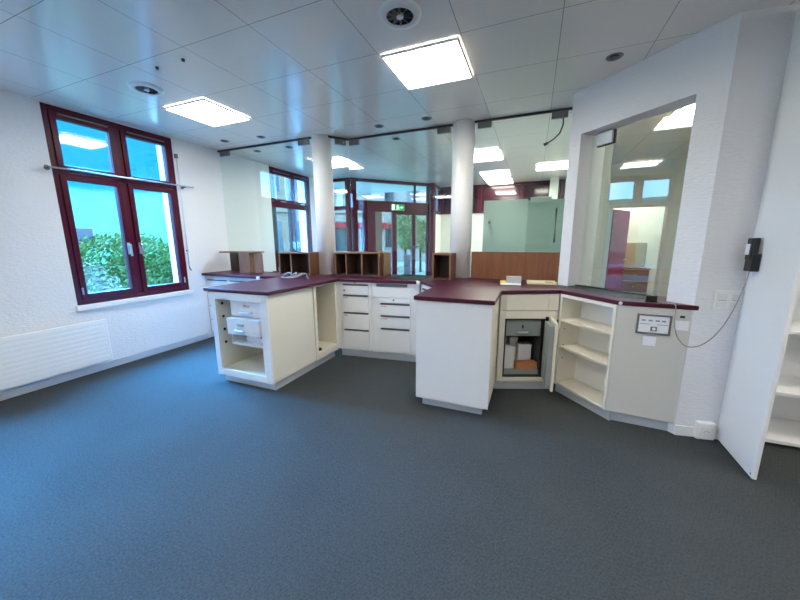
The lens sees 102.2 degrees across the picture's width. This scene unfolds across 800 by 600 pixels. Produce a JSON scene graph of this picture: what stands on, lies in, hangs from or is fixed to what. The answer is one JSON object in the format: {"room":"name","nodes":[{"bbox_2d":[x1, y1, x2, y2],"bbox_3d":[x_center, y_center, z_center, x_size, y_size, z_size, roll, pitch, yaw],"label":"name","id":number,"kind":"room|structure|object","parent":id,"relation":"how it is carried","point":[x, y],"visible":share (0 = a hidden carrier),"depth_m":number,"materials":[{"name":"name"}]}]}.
{"room":"reception office","nodes":[
{"label":"reception office","id":0,"kind":"room"},
{"bbox_2d":[0,89,316,391],"bbox_3d":[-3.524,-0.497,3.066,0.300,2.660,9.090,4,11,22],"label":"wall","id":1,"kind":"structure","parent":0,"point":[228,207],"depth_m":3.71,"materials":[{"name":"white paint"}]},
{"bbox_2d":[0,319,112,390],"bbox_3d":[-3.490,0.556,2.810,0.086,0.456,1.592,4,11,22],"label":"radiator","id":2,"kind":"object","parent":1,"relation":"attached to","point":[29,357],"visible":1,"depth_m":3.08,"materials":[{"name":"white metal"}]},
{"bbox_2d":[0,333,208,400],"bbox_3d":[-3.934,1.035,1.890,0.012,0.075,6.120,4,11,22],"label":"baseboard","id":3,"kind":"structure","parent":1,"relation":"attached to","point":[4,395],"depth_m":3.44,"materials":[{"name":"silver metal"}]},
{"bbox_2d":[39,102,193,310],"bbox_3d":[-3.089,-0.956,3.684,0.137,1.965,1.230,4,11,22],"label":"window","id":4,"kind":"structure","parent":1,"relation":"in","point":[116,134],"depth_m":3.59,"materials":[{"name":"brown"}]},
{"bbox_2d":[174,154,191,270],"bbox_3d":[-2.826,-1.122,4.218,0.055,1.475,0.030,4,11,22],"label":"rod","id":5,"kind":"object","parent":4,"relation":"attached to","point":[175,155],"visible":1,"depth_m":4.20,"materials":[{"name":"silver metal"}]},
{"bbox_2d":[43,164,193,188],"bbox_3d":[-3.026,-1.357,3.634,0.089,0.044,1.430,4,11,22],"label":"curtain rod","id":6,"kind":"object","parent":1,"relation":"attached to","point":[47,167],"visible":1,"depth_m":3.42,"materials":[{"name":"silver metal"}]},
{"bbox_2d":[269,166,312,270],"bbox_3d":[-2.043,-1.425,6.206,0.137,1.965,1.140,4,11,22],"label":"window","id":7,"kind":"structure","parent":1,"relation":"in","point":[289,204],"depth_m":6.12,"materials":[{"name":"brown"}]},
{"bbox_2d":[333,178,350,251],"bbox_3d":[-1.359,-1.237,7.029,0.666,2.660,0.070,4,11,22],"label":"window","id":8,"kind":"structure","parent":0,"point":[347,190],"depth_m":6.78,"materials":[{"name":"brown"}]},
{"bbox_2d":[0,337,799,599],"bbox_3d":[0.365,0.923,2.931,7.786,0.120,11.300,4,11,22],"label":"floor","id":9,"kind":"structure","parent":0,"point":[160,476],"depth_m":1.76,"materials":[{"name":"carpet"}]},
{"bbox_2d":[206,276,259,330],"bbox_3d":[-2.068,0.105,4.590,1.300,0.910,0.440,4,11,22],"label":"base cabinet","id":10,"kind":"object","parent":9,"relation":"on","point":[210,280],"visible":0.16,"depth_m":4.48,"materials":[{"name":"white laminate"}]},
{"bbox_2d":[202,270,287,279],"bbox_3d":[-2.077,-0.350,4.438,1.373,0.036,0.600,4,11,22],"label":"countertop","id":11,"kind":"structure","parent":10,"relation":"on","point":[236,274],"depth_m":4.30,"materials":[{"name":"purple laminate"}]},
{"bbox_2d":[219,251,263,272],"bbox_3d":[-2.277,-0.553,4.653,0.650,0.292,0.220,4,11,22],"label":"shelf","id":12,"kind":"object","parent":11,"relation":"on","point":[242,261],"visible":0.86,"depth_m":4.52,"materials":[{"name":"brown wood"}]},
{"bbox_2d":[253,253,263,272],"bbox_3d":[-1.952,-0.508,4.460,0.150,0.270,0.018,4,11,22],"label":"board","id":13,"kind":"object","parent":11,"relation":"on","point":[258,257],"visible":0.95,"depth_m":4.45,"materials":[{"name":"brown wood"}]},
{"bbox_2d":[220,139,309,271],"bbox_3d":[-1.859,-1.238,4.495,1.586,1.692,0.032,4,11,22],"label":"glass pane","id":14,"kind":"object","parent":11,"relation":"on","point":[303,142],"visible":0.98,"depth_m":4.10,"materials":[{"name":"grey"}]},
{"bbox_2d":[278,252,319,275],"bbox_3d":[-1.331,-0.485,4.263,0.500,0.292,0.200,4,11,22],"label":"shelf","id":15,"kind":"object","parent":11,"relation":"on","point":[299,262],"visible":0.93,"depth_m":4.27,"materials":[{"name":"brown wood"}]},
{"bbox_2d":[209,287,315,389],"bbox_3d":[-1.380,0.338,3.302,0.700,0.912,0.694,4,11,22],"label":"base cabinet","id":16,"kind":"object","parent":9,"relation":"on","point":[268,342],"visible":0.94,"depth_m":3.12,"materials":[{"name":"white laminate"}]},
{"bbox_2d":[232,334,262,347],"bbox_3d":[-1.346,0.348,3.254,0.400,0.100,0.470,4,11,22],"label":"drawer","id":17,"kind":"object","parent":16,"relation":"on","point":[236,339],"depth_m":3.10,"materials":[{"name":"white plastic"}]},
{"bbox_2d":[312,282,338,366],"bbox_3d":[-1.124,0.245,3.799,0.632,0.912,0.425,4,11,22],"label":"base cabinet","id":18,"kind":"object","parent":9,"relation":"on","point":[324,296],"visible":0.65,"depth_m":3.87,"materials":[{"name":"beige laminate"}]},
{"bbox_2d":[336,282,373,357],"bbox_3d":[-0.472,0.193,4.071,0.475,0.911,0.582,3,11,15],"label":"file cabinet","id":19,"kind":"object","parent":9,"relation":"on","point":[354,299],"visible":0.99,"depth_m":3.80,"materials":[{"name":"white laminate"}]},
{"bbox_2d":[372,283,420,361],"bbox_3d":[0.026,0.216,3.933,0.560,0.911,0.582,3,11,15],"label":"file cabinet","id":20,"kind":"object","parent":9,"relation":"on","point":[394,305],"visible":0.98,"depth_m":3.67,"materials":[{"name":"white laminate"}]},
{"bbox_2d":[203,274,431,295],"bbox_3d":[-0.727,-0.191,3.556,1.794,0.038,1.750,4,11,22],"label":"countertop","id":21,"kind":"structure","parent":20,"relation":"on","point":[276,285],"depth_m":3.45,"materials":[{"name":"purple laminate"}]},
{"bbox_2d":[281,272,308,278],"bbox_3d":[-1.238,-0.295,3.849,0.411,0.066,0.144,2,11,14],"label":"coiled cable","id":22,"kind":"object","parent":21,"relation":"on","point":[295,273],"visible":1,"depth_m":3.82,"materials":[{"name":"grey plastic"}]},
{"bbox_2d":[311,134,335,274],"bbox_3d":[-0.981,-1.199,4.204,0.242,1.714,0.242,4,11,22],"label":"column","id":23,"kind":"structure","parent":21,"relation":"on","point":[321,143],"depth_m":4.10,"materials":[{"name":"white paint"}]},
{"bbox_2d":[334,252,387,276],"bbox_3d":[-0.498,-0.470,4.162,0.640,0.292,0.260,4,11,22],"label":"shelf","id":24,"kind":"object","parent":21,"relation":"on","point":[346,263],"visible":0.83,"depth_m":4.17,"materials":[{"name":"brown wood"}]},
{"bbox_2d":[383,252,390,275],"bbox_3d":[-0.164,-0.450,4.059,0.018,0.285,0.220,4,11,22],"label":"board","id":25,"kind":"object","parent":21,"relation":"on","point":[386,256],"visible":1,"depth_m":4.04,"materials":[{"name":"brown wood"}]},
{"bbox_2d":[349,126,450,274],"bbox_3d":[-0.027,-1.160,4.025,1.345,1.692,0.032,4,11,22],"label":"glass pane","id":26,"kind":"object","parent":21,"relation":"on","point":[443,130],"visible":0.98,"depth_m":3.67,"materials":[{"name":"grey"}]},
{"bbox_2d":[390,274,429,279],"bbox_3d":[0.123,-0.277,3.860,0.360,0.014,0.415,4,11,22],"label":"tray","id":27,"kind":"object","parent":21,"relation":"on","point":[403,276],"visible":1,"depth_m":3.83,"materials":[{"name":"grey plastic"}]},
{"bbox_3d":[-0.757,-1.196,4.238,0.140,1.692,0.159,4,11,22],"label":"glass pane","id":28,"kind":"object","parent":21,"relation":"on","visible":0},
{"bbox_2d":[334,139,345,145],"bbox_3d":[-0.756,-1.996,4.085,0.140,0.063,0.036,-6,12,-27],"label":"clamp","id":29,"kind":"object","parent":28,"relation":"attached to","point":[336,141],"visible":1,"depth_m":4.07,"materials":[{"name":"grey metal"}]},
{"bbox_2d":[421,284,431,291],"bbox_3d":[0.386,0.266,3.654,0.260,0.911,0.715,4,11,22],"label":"base cabinet","id":30,"kind":"object","parent":9,"relation":"on","point":[423,287],"visible":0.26,"depth_m":3.45,"materials":[{"name":"white paint"}]},
{"bbox_2d":[416,299,498,414],"bbox_3d":[0.520,0.415,2.838,0.595,0.912,0.600,4,11,22],"label":"base cabinet","id":31,"kind":"object","parent":9,"relation":"on","point":[456,343],"visible":0.88,"depth_m":2.56,"materials":[{"name":"white paint"}]},
{"bbox_2d":[414,277,698,309],"bbox_3d":[1.141,-0.092,2.948,2.178,0.037,1.480,4,11,22],"label":"countertop","id":32,"kind":"structure","parent":31,"relation":"on","point":[484,291],"depth_m":2.74,"materials":[{"name":"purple laminate"}]},
{"bbox_2d":[432,253,455,279],"bbox_3d":[0.511,-0.393,3.713,0.217,0.292,0.280,4,11,22],"label":"shelf","id":33,"kind":"object","parent":32,"relation":"on","point":[443,264],"visible":0.96,"depth_m":3.72,"materials":[{"name":"brown wood"}]},
{"bbox_2d":[450,119,474,277],"bbox_3d":[0.715,-1.120,3.735,0.242,1.714,0.242,4,11,22],"label":"column","id":34,"kind":"structure","parent":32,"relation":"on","point":[463,129],"depth_m":3.63,"materials":[{"name":"white paint"}]},
{"bbox_2d":[500,276,520,284],"bbox_3d":[1.111,-0.198,3.243,0.200,0.075,0.150,3,11,16],"label":"paper stack","id":35,"kind":"object","parent":32,"relation":"on","point":[510,280],"visible":1,"depth_m":3.23,"materials":[{"name":"white paper"}]},
{"bbox_2d":[471,252,559,280],"bbox_3d":[1.262,-0.383,3.609,0.922,0.304,0.023,4,11,22],"label":"panel board","id":36,"kind":"object","parent":32,"relation":"on","point":[492,265],"visible":0.96,"depth_m":3.58,"materials":[{"name":"brown wood"}]},
{"bbox_2d":[478,110,570,242],"bbox_3d":[1.261,-1.070,3.507,0.937,1.692,0.032,4,11,22],"label":"glass pane","id":37,"kind":"object","parent":32,"relation":"on","point":[558,114],"visible":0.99,"depth_m":3.23,"materials":[{"name":"grey"}]},
{"bbox_2d":[543,114,563,145],"bbox_3d":[1.533,-1.694,3.218,0.177,0.290,0.041,2,11,14],"label":"hanging cable","id":38,"kind":"object","parent":37,"relation":"hanging from","point":[546,143],"visible":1,"depth_m":3.20,"materials":[{"name":"grey plastic"}]},
{"bbox_2d":[526,280,556,284],"bbox_3d":[1.430,-0.179,3.273,0.270,0.022,0.180,3,11,19],"label":"paper tray","id":39,"kind":"object","parent":32,"relation":"on","point":[541,282],"visible":1,"depth_m":3.23,"materials":[{"name":"beige plastic"}]},
{"bbox_2d":[559,284,646,298],"bbox_3d":[1.716,-0.078,2.741,0.209,0.014,0.700,-4,11,-21],"label":"tray","id":40,"kind":"object","parent":32,"relation":"on","point":[625,294],"visible":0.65,"depth_m":2.70,"materials":[{"name":"grey metal"}]},
{"bbox_2d":[644,295,657,302],"bbox_3d":[1.787,-0.012,2.294,0.076,0.045,0.060,6,12,32],"label":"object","id":41,"kind":"object","parent":32,"relation":"on","point":[649,298],"visible":0.99,"depth_m":2.28,"materials":[{"name":"black plastic"}]},
{"bbox_2d":[482,199,527,251],"bbox_3d":[1.665,-0.588,5.252,0.660,2.000,0.080,4,11,22],"label":"screen","id":42,"kind":"object","parent":9,"relation":"on","point":[504,221],"visible":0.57,"depth_m":5.13,"materials":[{"name":"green glass"}]},
{"bbox_2d":[494,294,559,388],"bbox_3d":[1.154,0.351,3.178,0.528,0.908,0.502,0,10,1],"label":"base cabinet","id":43,"kind":"object","parent":9,"relation":"on","point":[511,306],"visible":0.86,"depth_m":2.89,"materials":[{"name":"beige laminate"}]},
{"bbox_2d":[502,317,558,391],"bbox_3d":[1.157,0.427,3.047,0.416,0.605,0.687,0,10,1],"label":"safe","id":44,"kind":"object","parent":43,"relation":"in","point":[542,334],"visible":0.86,"depth_m":2.93,"materials":[{"name":"grey metal"}]},
{"bbox_2d":[504,344,514,367],"bbox_3d":[1.016,0.535,3.073,0.109,0.202,0.104,-1,10,-4],"label":"box","id":45,"kind":"object","parent":44,"relation":"in","point":[509,349],"visible":0.55,"depth_m":3.02,"materials":[{"name":"white cardboard"}]},
{"bbox_2d":[507,336,517,359],"bbox_3d":[1.126,0.481,3.254,0.084,0.242,0.094,0,10,1],"label":"box","id":46,"kind":"object","parent":44,"relation":"on","point":[511,340],"visible":0.49,"depth_m":3.20,"materials":[{"name":"white cardboard"}]},
{"bbox_2d":[504,367,537,373],"bbox_3d":[1.127,0.639,3.197,0.318,0.046,0.370,0,10,1],"label":"tray","id":47,"kind":"object","parent":44,"relation":"on","point":[506,370],"depth_m":3.02,"materials":[{"name":"grey metal"}]},
{"bbox_2d":[515,341,531,359],"bbox_3d":[1.205,0.518,3.158,0.124,0.202,0.094,1,11,7],"label":"box","id":48,"kind":"object","parent":44,"relation":"on","point":[523,349],"visible":0.77,"depth_m":3.11,"materials":[{"name":"white cardboard"}]},
{"bbox_2d":[514,360,536,368],"bbox_3d":[1.181,0.608,3.048,0.196,0.065,0.080,-1,10,-2],"label":"bundle","id":49,"kind":"object","parent":44,"relation":"on","point":[518,364],"visible":0.88,"depth_m":3.01,"materials":[{"name":"brown"}]},
{"bbox_2d":[525,196,564,273],"bbox_3d":[2.278,-0.591,5.111,0.620,2.010,0.094,4,11,22],"label":"screen","id":50,"kind":"object","parent":9,"relation":"on","point":[544,214],"visible":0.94,"depth_m":5.02,"materials":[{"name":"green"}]},
{"bbox_2d":[553,294,617,419],"bbox_3d":[1.609,0.434,2.706,0.248,0.912,0.552,-4,11,-19],"label":"base cabinet","id":51,"kind":"object","parent":9,"relation":"on","point":[586,327],"visible":0.7,"depth_m":2.82,"materials":[{"name":"beige laminate"}]},
{"bbox_2d":[621,242,650,293],"bbox_3d":[4.774,-0.515,6.657,0.520,1.320,0.440,4,11,22],"label":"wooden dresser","id":52,"kind":"object","parent":9,"relation":"on","point":[635,279],"visible":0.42,"depth_m":6.55,"materials":[{"name":"beige wood"}]},
{"bbox_2d":[624,242,647,266],"bbox_3d":[4.840,-0.949,6.747,0.500,0.500,0.040,4,11,22],"label":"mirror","id":53,"kind":"object","parent":52,"relation":"on","point":[635,256],"depth_m":6.70,"materials":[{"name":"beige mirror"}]},
{"bbox_2d":[605,305,691,430],"bbox_3d":[1.813,0.487,2.417,0.417,0.911,0.217,5,12,26],"label":"base cabinet","id":54,"kind":"object","parent":9,"relation":"on","point":[644,380],"depth_m":2.33,"materials":[{"name":"grey laminate"}]},
{"bbox_2d":[642,336,655,345],"bbox_3d":[1.772,0.292,2.296,0.076,0.066,0.002,5,12,26],"label":"sticker","id":55,"kind":"object","parent":54,"relation":"attached to","point":[650,341],"visible":1,"depth_m":2.30,"materials":[{"name":"white paper"}]},
{"bbox_2d":[675,320,689,330],"bbox_3d":[1.921,0.175,2.200,0.076,0.066,0.002,5,12,26],"label":"sticker","id":56,"kind":"object","parent":54,"relation":"attached to","point":[679,325],"visible":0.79,"depth_m":2.20,"materials":[{"name":"white paper"}]},
{"bbox_2d":[717,7,799,479],"bbox_3d":[2.762,-0.282,1.792,1.234,2.640,0.856,4,11,22],"label":"tall cabinet","id":57,"kind":"object","parent":9,"relation":"on","point":[760,405],"visible":0.57,"depth_m":1.88,"materials":[{"name":"white paint"}]},
{"bbox_2d":[743,238,761,271],"bbox_3d":[2.146,-0.275,1.965,0.052,0.200,0.065,3,11,18],"label":"handset","id":58,"kind":"object","parent":57,"relation":"attached to","point":[752,258],"visible":1,"depth_m":1.95,"materials":[{"name":"black plastic"}]},
{"bbox_2d":[657,271,749,347],"bbox_3d":[1.951,0.051,2.126,0.431,0.528,0.084,9,14,41],"label":"cable","id":59,"kind":"object","parent":58,"relation":"attached to","point":[749,271],"visible":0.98,"depth_m":2.07,"materials":[{"name":"grey plastic"}]},
{"bbox_2d":[765,417,799,446],"bbox_3d":[2.868,0.939,2.222,1.162,0.022,0.376,4,11,22],"label":"shelf","id":60,"kind":"object","parent":57,"relation":"attached to","point":[781,430],"depth_m":2.26,"materials":[{"name":"white paint"}]},
{"bbox_2d":[775,375,799,397],"bbox_3d":[2.866,0.605,2.161,1.162,0.022,0.376,4,11,22],"label":"shelf","id":61,"kind":"object","parent":57,"relation":"attached to","point":[788,385],"depth_m":2.20,"materials":[{"name":"white paint"}]},
{"bbox_2d":[789,320,799,334],"bbox_3d":[2.865,0.197,2.086,1.162,0.022,0.376,4,11,22],"label":"shelf","id":62,"kind":"object","parent":57,"relation":"attached to","point":[795,324],"depth_m":2.12,"materials":[{"name":"white laminate"}]},
{"bbox_2d":[0,0,799,193],"bbox_3d":[0.353,-1.811,2.428,7.786,0.120,11.300,4,11,22],"label":"ceiling","id":63,"kind":"structure","parent":0,"point":[297,69],"depth_m":2.45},
{"bbox_2d":[127,81,164,95],"bbox_3d":[-2.149,-1.786,2.740,0.252,0.020,0.252,4,11,22],"label":"ceiling vent","id":64,"kind":"object","parent":63,"relation":"in","point":[145,88],"visible":1,"depth_m":2.72,"materials":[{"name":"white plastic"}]},
{"bbox_2d":[163,98,250,126],"bbox_3d":[-1.927,-1.881,3.263,0.550,0.020,0.545,4,11,22],"label":"recessed light","id":65,"kind":"object","parent":63,"relation":"in","point":[202,110],"visible":1,"depth_m":3.24,"materials":[{"name":"white plastic"}]},
{"bbox_2d":[311,157,357,167],"bbox_3d":[-1.071,-2.269,5.351,0.550,0.020,0.545,4,11,22],"label":"recessed light","id":66,"kind":"object","parent":63,"relation":"in","point":[338,162],"visible":0.63,"depth_m":5.39,"materials":[{"name":"white plastic"}]},
{"bbox_2d":[332,157,354,166],"bbox_3d":[-1.071,-2.276,5.350,0.526,0.007,0.521,4,11,22],"label":"diffuser","id":67,"kind":"object","parent":66,"relation":"attached to","point":[336,162],"depth_m":5.35,"materials":[{"name":"white plastic"}]},
{"bbox_2d":[378,0,421,29],"bbox_3d":[0.000,-1.633,1.857,0.252,0.020,0.252,4,11,22],"label":"ceiling vent","id":68,"kind":"object","parent":63,"relation":"in","point":[394,14],"visible":1,"depth_m":1.84,"materials":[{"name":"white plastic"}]},
{"bbox_2d":[380,36,472,89],"bbox_3d":[0.220,-1.732,2.400,0.550,0.020,0.545,4,11,22],"label":"recessed light","id":69,"kind":"object","parent":63,"relation":"in","point":[444,61],"visible":1,"depth_m":2.36,"materials":[{"name":"white plastic"}]},
{"bbox_2d":[421,117,431,120],"bbox_3d":[0.283,-1.933,3.445,0.110,0.006,0.110,4,11,22],"label":"recessed light","id":70,"kind":"object","parent":63,"relation":"in","point":[422,118],"visible":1,"depth_m":3.44,"materials":[{"name":"grey metal"}]},
{"bbox_2d":[474,150,503,162],"bbox_3d":[1.300,-2.217,5.006,0.550,0.020,0.545,4,11,22],"label":"recessed light","id":71,"kind":"object","parent":63,"relation":"in","point":[497,155],"visible":0.7,"depth_m":4.99,"materials":[{"name":"white plastic"}]},
{"bbox_2d":[479,170,510,177],"bbox_3d":[1.876,-2.465,6.341,0.550,0.020,0.545,4,11,22],"label":"recessed light","id":72,"kind":"object","parent":63,"relation":"in","point":[506,173],"visible":1,"depth_m":6.35,"materials":[{"name":"white plastic"}]},
{"bbox_2d":[485,178,513,184],"bbox_3d":[2.212,-2.616,7.153,0.550,0.020,0.545,4,11,22],"label":"recessed light","id":73,"kind":"object","parent":63,"relation":"in","point":[498,181],"visible":1,"depth_m":7.12,"materials":[{"name":"white plastic"}]},
{"bbox_2d":[536,161,567,170],"bbox_3d":[2.681,-2.345,5.667,0.550,0.020,0.545,4,11,22],"label":"recessed light","id":74,"kind":"object","parent":63,"relation":"in","point":[556,165],"visible":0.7,"depth_m":5.69,"materials":[{"name":"white plastic"}]},
{"bbox_2d":[605,52,623,60],"bbox_3d":[1.526,-1.727,2.297,0.110,0.006,0.110,4,11,22],"label":"recessed light","id":75,"kind":"object","parent":63,"relation":"in","point":[615,56],"visible":1,"depth_m":2.29,"materials":[{"name":"grey metal"}]},
{"bbox_2d":[669,104,694,119],"bbox_3d":[3.024,-1.873,3.097,0.550,0.020,0.545,4,11,22],"label":"recessed light","id":76,"kind":"object","parent":63,"relation":"in","point":[688,111],"visible":0.22,"depth_m":3.29,"materials":[{"name":"white plastic"}]},
{"bbox_2d":[435,214,440,252],"bbox_3d":[0.912,-1.104,8.072,0.060,2.000,0.640,4,11,22],"label":"wall","id":77,"kind":"structure","parent":0,"point":[438,217],"depth_m":7.96,"materials":[{"name":"white paint"}]},
{"bbox_2d":[349,177,435,275],"bbox_3d":[-0.104,-1.289,7.281,2.020,2.660,0.215,-5,11,-24],"label":"door","id":78,"kind":"structure","parent":77,"relation":"in","point":[371,210],"depth_m":7.16,"materials":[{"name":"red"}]},
{"bbox_2d":[391,204,404,210],"bbox_3d":[-0.050,-2.046,7.136,0.320,0.140,0.051,-5,11,-24],"label":"exit sign","id":79,"kind":"object","parent":78,"relation":"attached to","point":[394,207],"visible":1,"depth_m":7.11,"materials":[{"name":"green plastic"}]},
{"bbox_2d":[436,185,440,214],"bbox_3d":[0.891,-2.405,7.795,0.060,0.660,0.560,4,11,22],"label":"window","id":80,"kind":"structure","parent":77,"relation":"in","point":[438,188],"depth_m":7.97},
{"bbox_2d":[440,213,483,276],"bbox_3d":[2.319,-1.071,7.803,2.750,2.020,0.080,4,11,22],"label":"wall","id":81,"kind":"structure","parent":0,"point":[477,218],"depth_m":7.94,"materials":[{"name":"white paint"}]},
{"bbox_2d":[441,179,565,213],"bbox_3d":[2.286,-2.367,7.498,2.750,0.640,0.140,4,11,22],"label":"window","id":82,"kind":"structure","parent":81,"relation":"in","point":[517,190],"depth_m":7.47,"materials":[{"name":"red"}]},
{"bbox_2d":[549,177,558,198],"bbox_3d":[3.260,-1.260,7.036,0.160,2.660,0.200,4,11,22],"label":"pillar","id":83,"kind":"structure","parent":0,"point":[554,181],"depth_m":6.74,"materials":[{"name":"white paint"}]},
{"bbox_2d":[564,144,613,286],"bbox_3d":[2.878,-0.949,5.358,0.120,2.660,4.350,4,11,22],"label":"wall","id":84,"kind":"structure","parent":0,"point":[608,153],"depth_m":3.32,"materials":[{"name":"white paint"}]},
{"bbox_2d":[613,206,664,294],"bbox_3d":[4.907,-1.224,6.800,2.530,2.660,0.100,4,11,22],"label":"wall","id":85,"kind":"structure","parent":0,"point":[645,223],"depth_m":6.66,"materials":[{"name":"white paint"}]},
{"bbox_2d":[599,158,686,296],"bbox_3d":[4.401,-0.997,5.580,2.530,2.660,0.120,4,11,22],"label":"wall","id":86,"kind":"structure","parent":0,"point":[660,180],"depth_m":5.46,"materials":[{"name":"white paint"}]},
{"bbox_2d":[605,209,630,289],"bbox_3d":[4.123,-0.721,6.134,0.720,1.900,0.085,-8,13,-35],"label":"door leaf","id":87,"kind":"structure","parent":86,"relation":"in","point":[618,236],"depth_m":6.07,"materials":[{"name":"pink"}]},
{"bbox_2d":[600,202,672,295],"bbox_3d":[4.101,-0.673,5.682,0.900,1.990,0.030,4,11,22],"label":"trim","id":88,"kind":"structure","parent":86,"relation":"attached to","point":[669,204],"depth_m":5.55,"materials":[{"name":"white paint"}]},
{"bbox_2d":[556,4,799,433],"bbox_3d":[1.992,-0.468,2.768,0.549,2.660,1.570,-4,11,-21],"label":"wall","id":89,"kind":"structure","parent":0,"point":[732,70],"depth_m":2.11,"materials":[{"name":"white paint"}]},
{"bbox_2d":[217,107,572,152],"bbox_3d":[-0.446,-2.015,3.945,4.565,0.022,0.241,3,11,17],"label":"trim","id":90,"kind":"structure","parent":89,"relation":"attached to","point":[568,108],"depth_m":3.83,"materials":[{"name":"black metal"}]},
{"bbox_2d":[584,285,666,300],"bbox_3d":[1.847,-0.054,2.739,0.200,0.031,0.843,-4,11,-21],"label":"trim","id":91,"kind":"structure","parent":89,"relation":"attached to","point":[662,298],"depth_m":2.46,"materials":[{"name":"black metal"}]},
{"bbox_2d":[596,129,666,297],"bbox_3d":[1.869,-0.734,2.619,0.050,1.338,0.831,-4,11,-21],"label":"pane","id":92,"kind":"object","parent":89,"relation":"attached to","point":[609,137],"visible":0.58,"depth_m":2.74,"materials":[{"name":"clear glass"}]},
{"bbox_2d":[674,425,717,438],"bbox_3d":[2.099,0.934,2.286,0.267,0.075,0.014,2,11,12],"label":"baseboard","id":93,"kind":"structure","parent":89,"relation":"attached to","point":[682,430],"depth_m":2.29,"materials":[{"name":"white paint"}]},
{"bbox_2d":[693,420,715,439],"bbox_3d":[2.118,0.906,2.245,0.110,0.125,0.045,2,11,12],"label":"wall socket","id":94,"kind":"object","parent":89,"relation":"attached to","point":[705,430],"visible":1,"depth_m":2.23,"materials":[{"name":"white paint"}]},
{"bbox_2d":[711,290,743,309],"bbox_3d":[2.137,0.002,2.102,0.164,0.125,0.020,2,11,12],"label":"light switch","id":95,"kind":"object","parent":89,"relation":"attached to","point":[723,300],"visible":0.97,"depth_m":2.10,"materials":[{"name":"white paint"}]},
{"label":"outside","id":96,"kind":"structure","parent":0,"visible":0},
{"bbox_2d":[87,261,425,291],"bbox_3d":[-5.476,-0.684,13.129,100.000,0.100,100.000,4,11,22],"label":"ground","id":97,"kind":"structure","parent":96,"point":[400,264],"depth_m":19.08,"materials":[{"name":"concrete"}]},
{"bbox_2d":[76,228,121,246],"bbox_3d":[-24.542,-4.222,25.232,4.200,2.650,3.900,-10,14,-43],"label":"building","id":98,"kind":"structure","parent":97,"relation":"on","point":[81,232],"depth_m":24.07,"materials":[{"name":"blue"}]},
{"bbox_2d":[82,258,122,292],"bbox_3d":[-4.523,0.169,4.932,1.570,1.748,1.660,4,11,22],"label":"bush","id":99,"kind":"object","parent":97,"relation":"on","point":[90,269],"visible":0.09,"depth_m":4.48,"materials":[{"name":"green plant"}]},
{"bbox_2d":[79,232,172,292],"bbox_3d":[-6.280,-0.611,7.804,2.388,2.009,2.700,0,10,1],"label":"bush","id":100,"kind":"object","parent":97,"relation":"on","point":[84,247],"visible":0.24,"depth_m":7.15,"materials":[{"name":"green plant"}]},
{"bbox_2d":[116,231,173,285],"bbox_3d":[-4.428,-0.339,6.481,1.569,2.018,1.657,2,11,11],"label":"bush","id":101,"kind":"object","parent":97,"relation":"on","point":[158,277],"visible":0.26,"depth_m":6.10,"materials":[{"name":"green plant"}]},
{"bbox_2d":[274,175,386,251],"bbox_3d":[-5.178,-6.224,17.393,8.800,9.250,4.900,-3,11,-16],"label":"building","id":102,"kind":"structure","parent":97,"relation":"on","point":[279,181],"depth_m":16.08,"materials":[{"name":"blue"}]},
{"bbox_2d":[371,193,380,200],"bbox_3d":[-0.714,-1.810,10.013,0.380,3.200,0.380,-1,10,-3],"label":"post","id":103,"kind":"object","parent":97,"relation":"on","point":[374,196],"visible":0.02,"depth_m":9.64,"materials":[{"name":"white"}]},
{"bbox_2d":[403,254,410,273],"bbox_3d":[0.256,-0.996,11.202,0.260,1.160,0.260,0,10,2],"label":"bollard","id":104,"kind":"object","parent":97,"relation":"on","point":[407,257],"visible":0.64,"depth_m":11.05,"materials":[{"name":"grey paint"}]},
{"bbox_2d":[397,215,420,253],"bbox_3d":[0.332,-2.246,13.201,1.084,2.894,1.162,4,11,22],"label":"street tree","id":105,"kind":"object","parent":97,"relation":"on","point":[404,229],"visible":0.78,"depth_m":12.89,"materials":[{"name":"green plant"}]},
{"bbox_2d":[385,190,437,260],"bbox_3d":[0.080,-7.942,27.974,12.800,8.750,6.900,0,10,0],"label":"building","id":106,"kind":"structure","parent":97,"relation":"on","point":[403,196],"depth_m":25.10,"materials":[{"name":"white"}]},
{"bbox_2d":[416,215,425,271],"bbox_3d":[1.068,-3.012,16.734,1.072,3.114,1.115,4,11,22],"label":"street tree","id":107,"kind":"object","parent":97,"relation":"on","point":[421,228],"visible":0.53,"depth_m":16.34,"materials":[{"name":"green plant"}]},
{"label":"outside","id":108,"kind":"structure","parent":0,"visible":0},
{"bbox_2d":[56,120,169,267],"bbox_3d":[-166.815,-72.867,63.486,344.407,125.807,629.178,4,11,22],"label":"sky","id":109,"kind":"structure","parent":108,"point":[94,206],"depth_m":108.54,"materials":[{"name":"blue"}]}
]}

